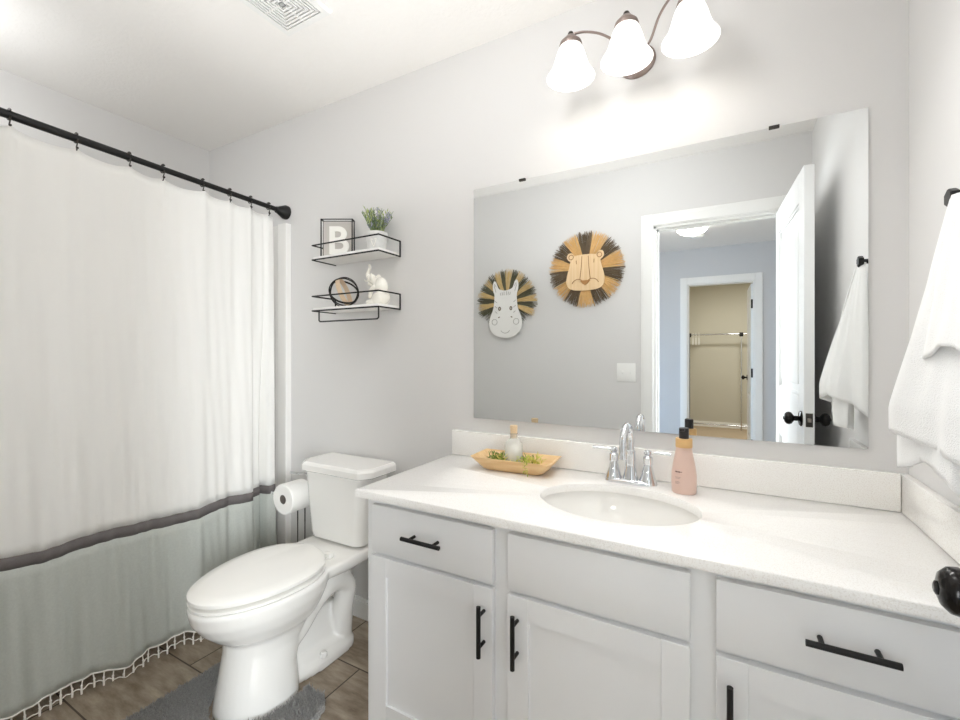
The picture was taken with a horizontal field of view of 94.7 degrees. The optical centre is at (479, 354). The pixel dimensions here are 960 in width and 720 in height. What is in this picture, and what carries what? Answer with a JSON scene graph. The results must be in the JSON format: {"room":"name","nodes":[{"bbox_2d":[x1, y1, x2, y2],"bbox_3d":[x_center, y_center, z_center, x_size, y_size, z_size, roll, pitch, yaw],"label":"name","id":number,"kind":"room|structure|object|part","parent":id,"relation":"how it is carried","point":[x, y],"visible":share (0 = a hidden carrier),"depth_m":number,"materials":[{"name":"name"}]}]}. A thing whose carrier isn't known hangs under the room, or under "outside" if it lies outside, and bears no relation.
{"room":"bathroom","nodes":[
{"label":"bathroom","id":0,"kind":"room"},
{"bbox_2d":[0,69,209,194],"bbox_3d":[-2.079,-0.003,1.998,0.100,2.463,1.620,0,0,29],"label":"wall","id":1,"kind":"structure","parent":0,"point":[25,97],"depth_m":2.21,"materials":[{"name":"white paint"}]},
{"bbox_2d":[6,616,367,719],"bbox_3d":[-0.621,1.254,1.275,3.351,0.050,1.660,0,0,29],"label":"floor","id":2,"kind":"structure","parent":0,"point":[344,681],"depth_m":1.65,"materials":[{"name":"tile"}]},
{"bbox_2d":[122,662,325,719],"bbox_3d":[-0.882,1.212,1.434,0.559,0.032,0.588,0,0,29],"label":"rug","id":3,"kind":"object","parent":2,"relation":"on","point":[192,700],"visible":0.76,"depth_m":1.52,"materials":[{"name":"grey fabric"}]},
{"bbox_2d":[186,452,395,719],"bbox_3d":[-0.736,0.852,1.729,0.428,0.755,0.748,0,0,29],"label":"toilet","id":4,"kind":"object","parent":2,"relation":"on","point":[276,620],"visible":0.99,"depth_m":1.60,"materials":[{"name":"white ceramic"}]},
{"bbox_3d":[-0.800,0.789,1.602,0.366,0.024,0.464,0,0,29],"label":"lid","id":5,"kind":"part","parent":4,"relation":"part of","materials":[{"name":"white plastic"}]},
{"bbox_3d":[-0.800,0.817,1.602,0.364,0.017,0.463,0,0,29],"label":"seat","id":6,"kind":"part","parent":4,"relation":"part of","materials":[{"name":"white plastic"}]},
{"bbox_3d":[-0.809,0.535,1.991,0.024,0.033,0.092,0,0,44],"label":"flush lever","id":7,"kind":"part","parent":4,"relation":"part of","materials":[{"name":"silver metal"}]},
{"bbox_3d":[-0.595,0.665,1.969,0.362,0.304,0.178,0,0,29],"label":"tank","id":8,"kind":"part","parent":4,"relation":"part of","materials":[{"name":"white ceramic"}]},
{"bbox_3d":[-0.596,0.495,1.964,0.412,0.043,0.200,0,0,29],"label":"tank lid","id":9,"kind":"part","parent":4,"relation":"part of","materials":[{"name":"white ceramic"}]},
{"bbox_2d":[297,511,297,541],"bbox_3d":[-0.909,0.982,2.203,0.042,0.495,0.042,0,0,29],"label":"toilet brush","id":10,"kind":"object","parent":2,"relation":"on","point":[297,511],"visible":0.14,"depth_m":2.20,"materials":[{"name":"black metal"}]},
{"bbox_2d":[304,508,305,538],"bbox_3d":[-0.862,0.982,2.177,0.054,0.495,0.054,0,0,29],"label":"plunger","id":11,"kind":"object","parent":2,"relation":"on","point":[304,508],"visible":0.16,"depth_m":2.18,"materials":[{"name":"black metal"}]},
{"bbox_2d":[368,499,959,719],"bbox_3d":[0.370,0.831,1.223,1.366,0.796,0.580,0,0,29],"label":"vanity cabinet","id":12,"kind":"object","parent":2,"relation":"on","point":[468,620],"visible":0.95,"depth_m":0.98,"materials":[{"name":"white wood"}]},
{"bbox_3d":[-0.158,0.511,1.207,0.128,0.011,0.037,0,0,29],"label":"handle","id":13,"kind":"part","parent":12,"relation":"part of","materials":[{"name":"black metal"}]},
{"bbox_3d":[-0.142,0.515,1.228,0.406,0.138,0.018,0,0,29],"label":"drawer","id":14,"kind":"part","parent":12,"relation":"part of","materials":[{"name":"white wood"}]},
{"bbox_3d":[-0.142,0.840,1.228,0.406,0.486,0.018,0,0,29],"label":"door","id":15,"kind":"part","parent":12,"relation":"part of","materials":[{"name":"white wood"}]},
{"bbox_3d":[0.002,0.696,1.118,0.011,0.128,0.037,0,0,29],"label":"handle","id":16,"kind":"part","parent":12,"relation":"part of","materials":[{"name":"black metal"}]},
{"bbox_3d":[0.084,0.694,1.072,0.011,0.128,0.037,0,0,29],"label":"handle","id":17,"kind":"part","parent":12,"relation":"part of","materials":[{"name":"black metal"}]},
{"bbox_3d":[0.252,0.840,1.008,0.411,0.486,0.018,0,0,29],"label":"door","id":18,"kind":"part","parent":12,"relation":"part of","materials":[{"name":"white wood"}]},
{"bbox_2d":[355,454,959,624],"bbox_3d":[0.366,0.418,1.241,1.392,0.023,0.555,0,0,29],"label":"countertop","id":19,"kind":"structure","parent":12,"relation":"on","point":[877,558],"depth_m":1.02,"materials":[{"name":"stone"}]},
{"bbox_2d":[471,448,561,474],"bbox_3d":[0.128,0.383,1.565,0.295,0.048,0.150,0,0,26],"label":"wooden tray","id":20,"kind":"object","parent":19,"relation":"on","point":[481,457],"visible":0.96,"depth_m":1.53,"materials":[{"name":"brown wood"}]},
{"bbox_2d":[505,425,522,461],"bbox_3d":[0.120,0.325,1.577,0.064,0.145,0.064,0,0,29],"label":"glass bottle","id":21,"kind":"object","parent":20,"relation":"in","point":[513,451],"visible":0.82,"depth_m":1.56,"materials":[{"name":"white"}]},
{"bbox_3d":[0.120,0.339,1.577,0.064,0.118,0.064,0,0,29],"label":"glass","id":22,"kind":"part","parent":21,"relation":"part of","materials":[{"name":"glass"}]},
{"bbox_2d":[488,451,546,476],"bbox_3d":[0.121,0.368,1.562,0.131,0.061,0.238,0,0,-41],"label":"garland","id":23,"kind":"object","parent":20,"relation":"on","point":[500,457],"visible":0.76,"depth_m":1.55,"materials":[{"name":"green plant"}]},
{"bbox_2d":[543,491,699,525],"bbox_3d":[0.376,0.505,1.222,0.475,0.148,0.358,0,0,29],"label":"sink","id":24,"kind":"object","parent":19,"relation":"in","point":[598,505],"visible":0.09,"depth_m":1.36,"materials":[{"name":"white ceramic"}]},
{"bbox_2d":[592,422,670,486],"bbox_3d":[0.477,0.309,1.402,0.190,0.196,0.160,0,0,-10],"label":"faucet","id":25,"kind":"object","parent":19,"relation":"on","point":[627,452],"visible":1,"depth_m":1.39,"materials":[{"name":"silver metal"}]},
{"bbox_3d":[0.400,0.305,1.446,0.061,0.010,0.010,0,0,26],"label":"lever","id":26,"kind":"part","parent":25,"relation":"part of","materials":[{"name":"silver metal"}]},
{"bbox_3d":[0.434,0.347,1.432,0.052,0.099,0.052,0,0,29],"label":"handle","id":27,"kind":"part","parent":25,"relation":"part of","materials":[{"name":"silver metal"}]},
{"bbox_3d":[0.458,0.304,1.369,0.048,0.186,0.134,0,0,29],"label":"spout","id":28,"kind":"part","parent":25,"relation":"part of","materials":[{"name":"silver metal"}]},
{"bbox_3d":[0.479,0.401,1.407,0.160,0.013,0.056,0,0,29],"label":"plate","id":29,"kind":"part","parent":25,"relation":"part of","materials":[{"name":"silver metal"}]},
{"bbox_3d":[0.525,0.347,1.382,0.052,0.099,0.052,0,0,29],"label":"handle","id":30,"kind":"part","parent":25,"relation":"part of","materials":[{"name":"silver metal"}]},
{"bbox_3d":[0.554,0.305,1.360,0.061,0.010,0.010,0,0,32],"label":"lever","id":31,"kind":"part","parent":25,"relation":"part of","materials":[{"name":"silver metal"}]},
{"bbox_2d":[671,427,696,494],"bbox_3d":[0.602,0.311,1.304,0.069,0.190,0.060,0,0,29],"label":"soap bottle","id":32,"kind":"object","parent":19,"relation":"on","point":[683,474],"visible":1,"depth_m":1.28,"materials":[{"name":"pink plastic"}]},
{"bbox_2d":[900,473,959,563],"bbox_3d":[0.967,0.357,0.907,0.018,0.098,0.551,0,0,29],"label":"side splash","id":33,"kind":"object","parent":19,"relation":"on","point":[935,515],"visible":1,"depth_m":0.97,"materials":[{"name":"stone"}]},
{"bbox_3d":[0.481,0.696,0.850,0.011,0.128,0.037,0,0,29],"label":"handle","id":34,"kind":"part","parent":12,"relation":"part of","materials":[{"name":"black metal"}]},
{"bbox_3d":[0.656,0.840,0.782,0.421,0.486,0.018,0,0,29],"label":"door","id":35,"kind":"part","parent":12,"relation":"part of","materials":[{"name":"white wood"}]},
{"bbox_3d":[0.656,0.515,0.782,0.421,0.138,0.018,0,0,29],"label":"drawer","id":36,"kind":"part","parent":12,"relation":"part of","materials":[{"name":"white wood"}]},
{"bbox_3d":[0.638,0.509,0.762,0.128,0.011,0.037,0,0,29],"label":"handle","id":37,"kind":"part","parent":12,"relation":"part of","materials":[{"name":"black metal"}]},
{"bbox_2d":[0,0,594,150],"bbox_3d":[-0.636,-1.259,1.249,3.351,0.050,1.720,0,0,29],"label":"ceiling","id":38,"kind":"structure","parent":0,"point":[209,75],"depth_m":1.78,"materials":[{"name":"white paint"}]},
{"bbox_2d":[239,0,332,35],"bbox_3d":[-0.691,-1.227,1.542,0.238,0.014,0.238,0,0,29],"label":"ceiling vent","id":39,"kind":"object","parent":38,"relation":"in","point":[290,17],"visible":1,"depth_m":1.58,"materials":[{"name":"white metal"}]},
{"bbox_2d":[210,0,908,598],"bbox_3d":[-0.241,-0.003,1.956,3.351,2.463,0.100,0,0,29],"label":"wall","id":40,"kind":"structure","parent":0,"point":[417,146],"depth_m":1.75,"materials":[{"name":"white paint"}]},
{"bbox_2d":[0,107,290,219],"bbox_3d":[-1.387,-0.769,1.680,0.072,0.113,1.498,0,0,29],"label":"shower curtain rod","id":41,"kind":"object","parent":40,"relation":"attached to","point":[284,211],"visible":1,"depth_m":1.69,"materials":[{"name":"black metal"}]},
{"bbox_2d":[6,108,11,125],"bbox_3d":[-1.527,-0.763,1.432,0.037,0.071,0.009,0,0,29],"label":"curtain hook","id":42,"kind":"object","parent":41,"relation":"hanging from","point":[9,109],"visible":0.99,"depth_m":1.42,"materials":[{"name":"brown metal"}]},
{"bbox_2d":[74,132,78,150],"bbox_3d":[-1.444,-0.758,1.579,0.037,0.071,0.009,0,0,29],"label":"curtain hook","id":43,"kind":"object","parent":41,"relation":"hanging from","point":[76,133],"visible":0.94,"depth_m":1.57,"materials":[{"name":"black metal"}]},
{"bbox_2d":[273,226,276,510],"bbox_3d":[-1.348,0.073,2.507,0.680,1.512,0.018,0,0,29],"label":"trim","id":44,"kind":"structure","parent":40,"relation":"attached to","point":[274,227],"depth_m":2.35,"materials":[{"name":"white plastic"}]},
{"bbox_2d":[277,223,290,543],"bbox_3d":[-1.026,0.273,2.318,0.070,1.912,0.034,0,0,29],"label":"trim","id":45,"kind":"structure","parent":40,"relation":"attached to","point":[283,230],"depth_m":2.30,"materials":[{"name":"white paint"}]},
{"bbox_2d":[331,593,367,620],"bbox_3d":[-0.531,1.183,2.053,1.040,0.092,0.014,0,0,29],"label":"baseboard","id":46,"kind":"structure","parent":40,"relation":"attached to","point":[360,606],"depth_m":2.06,"materials":[{"name":"white"}]},
{"bbox_2d":[311,233,400,265],"bbox_3d":[-0.562,-0.468,1.996,0.408,0.074,0.144,0,0,29],"label":"wall shelf","id":47,"kind":"object","parent":40,"relation":"attached to","point":[376,253],"visible":0.94,"depth_m":1.96,"materials":[{"name":"white wood"}]},
{"bbox_2d":[320,219,354,255],"bbox_3d":[-0.659,-0.537,2.050,0.150,0.178,0.041,0,0,0],"label":"frame","id":48,"kind":"object","parent":47,"relation":"on","point":[332,230],"visible":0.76,"depth_m":2.06,"materials":[{"name":"black metal"}]},
{"bbox_2d":[365,230,387,248],"bbox_3d":[-0.452,-0.489,1.934,0.096,0.082,0.096,0,0,29],"label":"pot","id":49,"kind":"object","parent":47,"relation":"on","point":[375,241],"depth_m":1.90,"materials":[{"name":"white ceramic"}]},
{"bbox_2d":[361,206,392,248],"bbox_3d":[-0.440,-0.546,1.925,0.142,0.195,0.124,0,0,29],"label":"potted plant","id":50,"kind":"object","parent":47,"relation":"on","point":[376,224],"visible":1,"depth_m":1.91,"materials":[{"name":"green plant"}]},
{"bbox_3d":[-0.439,-0.578,1.924,0.136,0.129,0.121,0,0,29],"label":"stem","id":51,"kind":"part","parent":50,"relation":"part of","materials":[{"name":"green plant"}]},
{"bbox_2d":[366,207,390,228],"bbox_3d":[-0.437,-0.593,1.931,0.133,0.098,0.091,0,0,37],"label":"flower","id":52,"kind":"object","parent":50,"relation":"on","point":[377,222],"depth_m":1.91,"materials":[{"name":"green plant"}]},
{"bbox_2d":[312,289,400,321],"bbox_3d":[-0.563,-0.208,1.995,0.408,0.125,0.145,0,0,29],"label":"wall shelf","id":53,"kind":"object","parent":40,"relation":"attached to","point":[376,306],"visible":0.98,"depth_m":1.95,"materials":[{"name":"white wood"}]},
{"bbox_2d":[328,277,358,305],"bbox_3d":[-0.622,-0.285,2.023,0.136,0.138,0.110,0,0,-41],"label":"ball","id":54,"kind":"object","parent":53,"relation":"on","point":[338,281],"visible":0.91,"depth_m":2.01,"materials":[{"name":"black metal"}]},
{"bbox_2d":[364,264,389,303],"bbox_3d":[-0.451,-0.306,1.927,0.132,0.182,0.081,0,0,29],"label":"elephant figurine","id":55,"kind":"object","parent":53,"relation":"on","point":[377,282],"visible":0.9,"depth_m":1.90,"materials":[{"name":"white ceramic"}]},
{"bbox_2d":[547,0,720,91],"bbox_3d":[0.463,-0.966,1.370,0.500,0.158,0.236,0,0,29],"label":"vanity light","id":56,"kind":"object","parent":40,"relation":"attached to","point":[692,31],"visible":1,"depth_m":1.32,"materials":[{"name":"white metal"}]},
{"bbox_3d":[0.291,-0.937,1.418,0.153,0.100,0.153,0,0,29],"label":"lamp shade","id":57,"kind":"part","parent":56,"relation":"part of","materials":[{"name":"white glass"}]},
{"bbox_3d":[0.291,-0.947,1.418,0.052,0.072,0.052,0,0,29],"label":"bulb","id":58,"kind":"part","parent":56,"relation":"part of","materials":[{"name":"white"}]},
{"bbox_3d":[0.400,-1.001,1.418,0.218,0.058,0.042,0,0,-9],"label":"arm","id":59,"kind":"part","parent":56,"relation":"part of","materials":[{"name":"brown metal"}]},
{"bbox_3d":[0.442,-0.947,1.334,0.052,0.072,0.052,0,0,29],"label":"bulb","id":60,"kind":"part","parent":56,"relation":"part of","materials":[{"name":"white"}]},
{"bbox_3d":[0.442,-0.937,1.334,0.153,0.100,0.153,0,0,29],"label":"lamp shade","id":61,"kind":"part","parent":56,"relation":"part of","materials":[{"name":"white glass"}]},
{"bbox_3d":[0.516,-0.974,1.460,0.120,0.110,0.028,0,0,29],"label":"wall plate","id":62,"kind":"part","parent":56,"relation":"part of","materials":[{"name":"brown metal"}]},
{"bbox_3d":[0.543,-1.006,1.342,0.033,0.078,0.215,0,0,-22],"label":"arm","id":63,"kind":"part","parent":56,"relation":"part of","materials":[{"name":"brown metal"}]},
{"bbox_3d":[0.594,-0.947,1.249,0.052,0.072,0.052,0,0,29],"label":"bulb","id":64,"kind":"part","parent":56,"relation":"part of","materials":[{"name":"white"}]},
{"bbox_3d":[0.594,-0.937,1.249,0.153,0.100,0.153,0,0,29],"label":"lamp shade","id":65,"kind":"part","parent":56,"relation":"part of","materials":[{"name":"white glass"}]},
{"bbox_2d":[474,107,867,448],"bbox_3d":[0.505,-0.205,1.475,1.215,0.916,0.010,0,0,29],"label":"vanity mirror","id":66,"kind":"object","parent":40,"relation":"attached to","point":[717,287],"visible":1,"depth_m":1.39,"materials":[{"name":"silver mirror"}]},
{"bbox_2d":[452,429,900,511],"bbox_3d":[0.488,0.357,1.480,1.373,0.098,0.018,0,0,29],"label":"backsplash","id":67,"kind":"structure","parent":40,"relation":"attached to","point":[881,490],"depth_m":1.31,"materials":[{"name":"stone"}]},
{"bbox_3d":[-0.861,0.644,2.111,0.111,0.044,0.234,0,0,29],"label":"toilet roll holder","id":68,"kind":"object","parent":40,"relation":"attached to","visible":0},
{"bbox_2d":[273,479,308,514],"bbox_3d":[-0.862,0.654,2.040,0.136,0.136,0.111,0,0,29],"label":"toilet roll","id":69,"kind":"object","parent":68,"relation":"hanging from","point":[292,496],"visible":0.93,"depth_m":2.00,"materials":[{"name":"white paper"}]},
{"bbox_2d":[909,0,959,506],"bbox_3d":[0.759,-0.003,0.412,0.100,2.463,1.620,0,0,29],"label":"wall","id":70,"kind":"structure","parent":0,"point":[934,25],"depth_m":1.03,"materials":[{"name":"white paint"}]},
{"bbox_2d":[888,192,959,496],"bbox_3d":[0.864,-0.019,0.854,0.120,0.573,0.329,0,0,29],"label":"hand towel","id":71,"kind":"object","parent":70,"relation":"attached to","point":[924,404],"visible":1,"depth_m":0.81,"materials":[{"name":"white fabric"}]},
{"bbox_2d":[944,188,959,205],"bbox_3d":[0.925,-0.304,0.852,0.036,0.037,0.032,0,0,29],"label":"towel hook","id":72,"kind":"object","parent":70,"relation":"attached to","point":[951,191],"visible":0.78,"depth_m":0.85,"materials":[{"name":"black metal"}]},
{"bbox_3d":[-1.026,-0.002,0.551,3.151,2.463,0.120,0,0,29],"label":"wall","id":73,"kind":"structure","parent":0,"visible":0},
{"bbox_2d":[932,566,959,616],"bbox_3d":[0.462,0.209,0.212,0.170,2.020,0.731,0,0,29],"label":"door knob","id":74,"kind":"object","parent":73,"relation":"in","point":[946,584],"depth_m":0.51,"materials":[{"name":"black metal"}]},
{"bbox_3d":[-1.729,-0.774,1.070,0.037,0.071,0.009,0,0,29],"label":"curtain hook","id":75,"kind":"object","parent":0,"visible":0},
{"bbox_2d":[0,125,276,719],"bbox_3d":[-1.390,0.239,1.655,0.138,1.978,1.396,0,0,29],"label":"shower curtain","id":76,"kind":"object","parent":75,"relation":"hanging from","point":[137,366],"visible":0.88,"depth_m":1.67,"materials":[{"name":"white fabric"}]},
{"bbox_3d":[-1.390,1.192,1.655,0.122,0.072,1.396,0,0,30],"label":"fringe cord","id":77,"kind":"part","parent":76,"relation":"part of","materials":[{"name":"white fabric"}]},
{"bbox_3d":[-1.391,0.942,1.655,0.132,0.495,1.393,0,0,29],"label":"grey panel","id":78,"kind":"part","parent":76,"relation":"part of","materials":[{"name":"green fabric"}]}
]}

